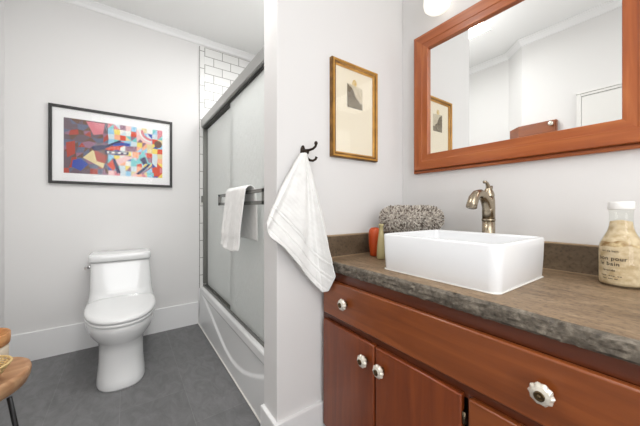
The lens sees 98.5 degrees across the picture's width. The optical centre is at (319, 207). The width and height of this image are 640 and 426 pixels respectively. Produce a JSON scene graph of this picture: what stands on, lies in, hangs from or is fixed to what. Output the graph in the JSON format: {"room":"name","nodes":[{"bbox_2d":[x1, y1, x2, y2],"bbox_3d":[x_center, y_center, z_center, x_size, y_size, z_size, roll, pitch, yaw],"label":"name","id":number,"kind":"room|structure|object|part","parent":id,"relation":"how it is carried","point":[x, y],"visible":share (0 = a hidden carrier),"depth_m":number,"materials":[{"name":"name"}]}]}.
{"room":"bathroom","nodes":[
{"label":"bathroom","id":0,"kind":"room"},
{"bbox_2d":[0,0,4,327],"bbox_3d":[-0.835,-0.250,0.088,0.255,2.600,4.304,0,0,-35],"label":"wall","id":1,"kind":"structure","parent":0,"point":[2,2],"depth_m":1.80,"materials":[{"name":"white paint"}]},
{"bbox_2d":[5,0,250,334],"bbox_3d":[-1.335,-0.250,2.428,2.130,2.600,0.100,0,0,-35],"label":"wall","id":2,"kind":"structure","parent":0,"point":[57,51],"depth_m":2.06,"materials":[{"name":"white paint"}]},
{"bbox_2d":[9,302,197,360],"bbox_3d":[-1.601,0.952,2.170,1.198,0.196,0.016,0,0,-35],"label":"baseboard","id":3,"kind":"structure","parent":2,"relation":"attached to","point":[34,345],"depth_m":2.01,"materials":[{"name":"white paint"}]},
{"bbox_2d":[48,103,171,187],"bbox_3d":[-1.598,-0.459,2.167,0.774,0.564,0.025,0,0,-35],"label":"picture","id":4,"kind":"object","parent":2,"relation":"attached to","point":[86,146],"visible":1,"depth_m":2.13,"materials":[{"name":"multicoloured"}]},
{"bbox_2d":[64,117,161,177],"bbox_3d":[-1.595,-0.456,2.168,0.621,0.401,0.002,0,0,-35],"label":"print","id":5,"kind":"object","parent":4,"relation":"attached to","point":[93,147],"depth_m":2.14,"materials":[{"name":"multicoloured paper"}]},
{"bbox_2d":[60,0,255,60],"bbox_3d":[-0.068,-1.523,0.627,1.930,0.054,4.304,0,0,-35],"label":"trim","id":6,"kind":"structure","parent":2,"relation":"attached to","point":[87,4],"depth_m":2.32,"materials":[{"name":"white paint"}]},
{"bbox_2d":[199,46,203,287],"bbox_3d":[-1.087,-0.365,2.534,0.046,2.231,0.012,0,0,-35],"label":"trim","id":7,"kind":"structure","parent":2,"relation":"attached to","point":[201,49],"depth_m":2.53,"materials":[{"name":"tile"}]},
{"bbox_2d":[204,47,249,284],"bbox_3d":[-0.791,-0.365,2.742,0.678,2.231,0.012,0,0,-35],"label":"tile wall","id":8,"kind":"structure","parent":2,"relation":"attached to","point":[221,70],"depth_m":2.61,"materials":[{"name":"tile"}]},
{"bbox_2d":[0,324,259,425],"bbox_3d":[-0.077,1.090,0.631,2.200,0.080,4.520,0,0,-35],"label":"floor","id":9,"kind":"structure","parent":0,"point":[184,382],"depth_m":1.57,"materials":[{"name":"tile"}]},
{"bbox_2d":[0,357,31,425],"bbox_3d":[-1.258,0.831,0.966,0.350,0.439,0.346,0,0,40],"label":"stool","id":10,"kind":"object","parent":9,"relation":"on","point":[17,372],"visible":0.9,"depth_m":1.01,"materials":[{"name":"brown wood"}]},
{"bbox_2d":[0,343,8,364],"bbox_3d":[-1.307,0.575,1.052,0.162,0.071,0.162,0,0,-35],"label":"pot","id":11,"kind":"object","parent":10,"relation":"on","point":[4,350],"visible":0.49,"depth_m":1.08,"materials":[{"name":"beige"}]},
{"bbox_2d":[0,328,10,347],"bbox_3d":[-1.307,0.516,1.052,0.172,0.047,0.172,0,0,-35],"label":"wooden bowl","id":12,"kind":"object","parent":11,"relation":"on","point":[5,333],"visible":1,"depth_m":1.09,"materials":[{"name":"brown wood"}]},
{"bbox_2d":[0,355,12,373],"bbox_3d":[-1.166,0.576,0.940,0.161,0.068,0.161,0,0,-35],"label":"wicker basket","id":13,"kind":"object","parent":10,"relation":"on","point":[5,364],"visible":1,"depth_m":1.00,"materials":[{"name":"beige wicker"}]},
{"bbox_3d":[-1.065,0.861,0.984,0.097,0.378,0.020,0,0,1],"label":"leg","id":14,"kind":"part","parent":10,"relation":"part of","materials":[{"name":"black metal"}]},
{"bbox_2d":[84,248,155,392],"bbox_3d":[-1.343,0.690,1.858,0.408,0.721,0.797,0,0,-35],"label":"toilet","id":15,"kind":"object","parent":9,"relation":"on","point":[120,307],"visible":1,"depth_m":1.70,"materials":[{"name":"white ceramic"}]},
{"bbox_3d":[-1.504,0.355,2.088,0.372,0.052,0.235,0,0,-35],"label":"tank lid","id":16,"kind":"part","parent":15,"relation":"part of","materials":[{"name":"white ceramic"}]},
{"bbox_3d":[-1.264,0.658,1.758,0.378,0.018,0.540,0,0,-35],"label":"seat","id":17,"kind":"part","parent":15,"relation":"part of","materials":[{"name":"white plastic"}]},
{"bbox_3d":[-1.258,0.631,1.750,0.380,0.032,0.521,0,0,-35],"label":"lid","id":18,"kind":"part","parent":15,"relation":"part of","materials":[{"name":"white plastic"}]},
{"bbox_2d":[198,286,263,421],"bbox_3d":[-0.366,0.883,2.076,0.722,0.333,1.563,0,0,-35],"label":"bathtub","id":19,"kind":"object","parent":9,"relation":"on","point":[241,354],"visible":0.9,"depth_m":1.70,"materials":[{"name":"white ceramic"}]},
{"bbox_2d":[201,47,263,346],"bbox_3d":[-0.624,-0.048,1.894,0.107,1.529,1.563,0,0,-35],"label":"shower door","id":20,"kind":"structure","parent":19,"relation":"on","point":[233,128],"depth_m":1.77,"materials":[{"name":"glass"}]},
{"bbox_3d":[-0.793,-0.014,2.196,0.006,1.424,0.824,0,0,-35],"label":"glass pane","id":21,"kind":"part","parent":20,"relation":"part of","materials":[{"name":"glass"}]},
{"bbox_2d":[221,185,257,251],"bbox_3d":[-0.471,0.064,1.575,0.096,0.372,0.388,0,0,-35],"label":"towel","id":22,"kind":"object","parent":20,"relation":"hanging from","point":[239,219],"visible":0.94,"depth_m":1.54,"materials":[{"name":"white fabric"}]},
{"bbox_3d":[-0.399,-0.014,1.591,0.006,1.424,0.748,0,0,-35],"label":"glass pane","id":23,"kind":"part","parent":20,"relation":"part of","materials":[{"name":"glass"}]},
{"bbox_2d":[323,272,639,425],"bbox_3d":[0.605,0.658,0.819,0.604,0.784,1.344,0,0,-35],"label":"vanity cabinet","id":24,"kind":"object","parent":9,"relation":"on","point":[391,357],"visible":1,"depth_m":0.74,"materials":[{"name":"brown wood"}]},
{"bbox_3d":[0.086,0.373,1.063,0.036,0.043,0.045,0,0,-35],"label":"knob","id":25,"kind":"part","parent":24,"relation":"part of","materials":[{"name":"clear glass"}]},
{"bbox_3d":[0.108,0.707,1.081,0.020,0.457,0.300,0,0,-35],"label":"door","id":26,"kind":"part","parent":24,"relation":"part of","materials":[{"name":"brown wood"}]},
{"bbox_3d":[0.149,0.540,0.973,0.036,0.043,0.045,0,0,-35],"label":"knob","id":27,"kind":"part","parent":24,"relation":"part of","materials":[{"name":"clear glass"}]},
{"bbox_3d":[0.193,0.540,0.911,0.036,0.043,0.045,0,0,-35],"label":"knob","id":28,"kind":"part","parent":24,"relation":"part of","materials":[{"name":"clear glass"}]},
{"bbox_3d":[0.283,0.707,0.832,0.020,0.457,0.296,0,0,-35],"label":"door","id":29,"kind":"part","parent":24,"relation":"part of","materials":[{"name":"brown wood"}]},
{"bbox_2d":[327,231,639,365],"bbox_3d":[0.620,0.194,0.825,0.572,0.144,1.356,0,0,-35],"label":"countertop","id":30,"kind":"structure","parent":24,"relation":"on","point":[570,304],"depth_m":0.70,"materials":[{"name":"natural stone"}]},
{"bbox_2d":[369,227,378,255],"bbox_3d":[0.253,0.156,1.278,0.055,0.130,0.055,0,0,-35],"label":"vase","id":31,"kind":"object","parent":30,"relation":"on","point":[374,231],"visible":0.89,"depth_m":1.26,"materials":[{"name":"ceramic"}]},
{"bbox_2d":[377,224,384,258],"bbox_3d":[0.266,0.145,1.201,0.038,0.152,0.038,0,0,-35],"label":"bottle","id":32,"kind":"object","parent":30,"relation":"on","point":[380,244],"visible":0.95,"depth_m":1.19,"materials":[{"name":"beige ceramic"}]},
{"bbox_2d":[384,229,543,294],"bbox_3d":[0.477,0.157,0.950,0.348,0.129,0.393,0,0,-35],"label":"vessel sink","id":33,"kind":"object","parent":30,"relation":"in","point":[490,263],"visible":1,"depth_m":0.81,"materials":[{"name":"white ceramic"}]},
{"bbox_2d":[466,180,495,232],"bbox_3d":[0.619,0.057,1.060,0.182,0.330,0.058,0,0,-35],"label":"faucet","id":34,"kind":"object","parent":30,"relation":"on","point":[486,197],"visible":0.79,"depth_m":1.07,"materials":[{"name":"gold metal"}]},
{"bbox_3d":[0.616,-0.018,1.058,0.175,0.108,0.038,0,0,-35],"label":"spout","id":35,"kind":"part","parent":34,"relation":"part of","materials":[{"name":"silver metal"}]},
{"bbox_3d":[0.663,-0.076,1.091,0.059,0.064,0.042,0,0,-35],"label":"lever","id":36,"kind":"part","parent":34,"relation":"part of","materials":[{"name":"silver metal"}]},
{"bbox_2d":[599,201,639,288],"bbox_3d":[0.862,0.101,0.790,0.094,0.240,0.094,0,0,-35],"label":"bottle","id":37,"kind":"object","parent":30,"relation":"on","point":[619,248],"visible":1,"depth_m":0.77,"materials":[{"name":"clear glass"}]},
{"bbox_3d":[0.863,-0.007,0.790,0.055,0.024,0.055,0,0,-35],"label":"lid","id":38,"kind":"part","parent":37,"relation":"part of","materials":[{"name":"white plastic"}]},
{"bbox_3d":[0.427,0.173,1.293,0.211,0.097,0.191,0,0,-35],"label":"folded towel","id":39,"kind":"object","parent":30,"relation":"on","visible":0},
{"bbox_2d":[379,205,444,232],"bbox_3d":[0.426,0.051,1.293,0.298,0.135,0.137,0,0,0],"label":"bath mat","id":40,"kind":"object","parent":39,"relation":"on","point":[396,218],"visible":0.94,"depth_m":1.25,"materials":[{"name":"beige fabric"}]},
{"bbox_3d":[0.465,0.592,0.573,0.020,0.227,0.301,0,0,-35],"label":"drawer","id":41,"kind":"part","parent":24,"relation":"part of","materials":[{"name":"brown wood"}]},
{"bbox_3d":[0.444,0.373,0.553,0.036,0.043,0.045,0,0,-35],"label":"knob","id":42,"kind":"part","parent":24,"relation":"part of","materials":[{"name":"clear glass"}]},
{"bbox_2d":[92,0,263,54],"bbox_3d":[-0.077,-1.590,0.631,2.200,0.080,4.520,0,0,-35],"label":"ceiling","id":43,"kind":"structure","parent":0,"point":[238,24],"depth_m":2.23,"materials":[{"name":"white paint"}]},
{"bbox_2d":[264,0,402,421],"bbox_3d":[0.110,-0.250,1.375,0.778,2.600,0.127,0,0,-35],"label":"wall","id":44,"kind":"structure","parent":0,"point":[301,37],"depth_m":1.20,"materials":[{"name":"white paint"}]},
{"bbox_2d":[260,400,324,425],"bbox_3d":[-0.119,0.952,1.204,0.239,0.196,0.143,0,0,-35],"label":"baseboard","id":45,"kind":"structure","parent":44,"relation":"attached to","point":[312,415],"depth_m":1.16,"materials":[{"name":"white paint"}]},
{"bbox_2d":[300,141,317,161],"bbox_3d":[-0.045,-0.233,1.148,0.080,0.084,0.031,0,0,27],"label":"wall hook","id":46,"kind":"object","parent":44,"relation":"attached to","point":[302,150],"visible":0.8,"depth_m":1.14,"materials":[{"name":"brown metal"}]},
{"bbox_2d":[266,153,335,291],"bbox_3d":[-0.081,0.065,1.102,0.275,0.575,0.079,0,0,-18],"label":"hanging towel","id":47,"kind":"object","parent":46,"relation":"hanging from","point":[295,221],"visible":1,"depth_m":1.10,"materials":[{"name":"white fabric"}]},
{"bbox_2d":[330,56,377,162],"bbox_3d":[0.170,-0.458,1.324,0.292,0.450,0.025,0,0,-35],"label":"picture","id":48,"kind":"object","parent":44,"relation":"attached to","point":[354,89],"visible":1,"depth_m":1.32,"materials":[{"name":"beige"}]},
{"bbox_2d":[347,80,361,110],"bbox_3d":[0.169,-0.547,1.328,0.098,0.139,0.001,0,0,-35],"label":"print","id":49,"kind":"object","parent":48,"relation":"attached to","point":[354,87],"depth_m":1.33,"materials":[{"name":"grey paper"}]},
{"bbox_2d":[403,0,639,244],"bbox_3d":[0.762,-0.250,1.211,0.100,2.600,4.304,0,0,-35],"label":"wall","id":50,"kind":"structure","parent":0,"point":[565,199],"depth_m":1.08,"materials":[{"name":"white paint"}]},
{"bbox_2d":[424,0,450,15],"bbox_3d":[0.556,-1.062,1.302,0.132,0.275,0.160,0,0,-35],"label":"vanity light","id":51,"kind":"object","parent":50,"relation":"attached to","point":[431,7],"visible":1,"depth_m":1.28,"materials":[{"name":"white glass"}]},
{"bbox_2d":[414,0,639,174],"bbox_3d":[0.743,-0.537,1.120,0.036,0.716,0.846,0,0,-35],"label":"wall mirror","id":52,"kind":"object","parent":50,"relation":"attached to","point":[497,82],"visible":1,"depth_m":1.05,"materials":[{"name":"brown wood"}]},
{"bbox_3d":[0.743,-0.849,1.120,0.036,0.092,0.846,0,0,-35],"label":"frame rail","id":53,"kind":"part","parent":52,"relation":"part of","materials":[{"name":"wood"}]},
{"bbox_3d":[0.743,-0.225,1.120,0.036,0.092,0.846,0,0,-35],"label":"frame rail","id":54,"kind":"part","parent":52,"relation":"part of","materials":[{"name":"wood"}]},
{"bbox_2d":[543,243,598,275],"bbox_3d":[0.846,0.175,0.984,0.020,0.094,1.356,0,0,-35],"label":"backsplash","id":55,"kind":"structure","parent":50,"relation":"attached to","point":[571,258],"depth_m":0.94,"materials":[{"name":"stone"}]}
]}

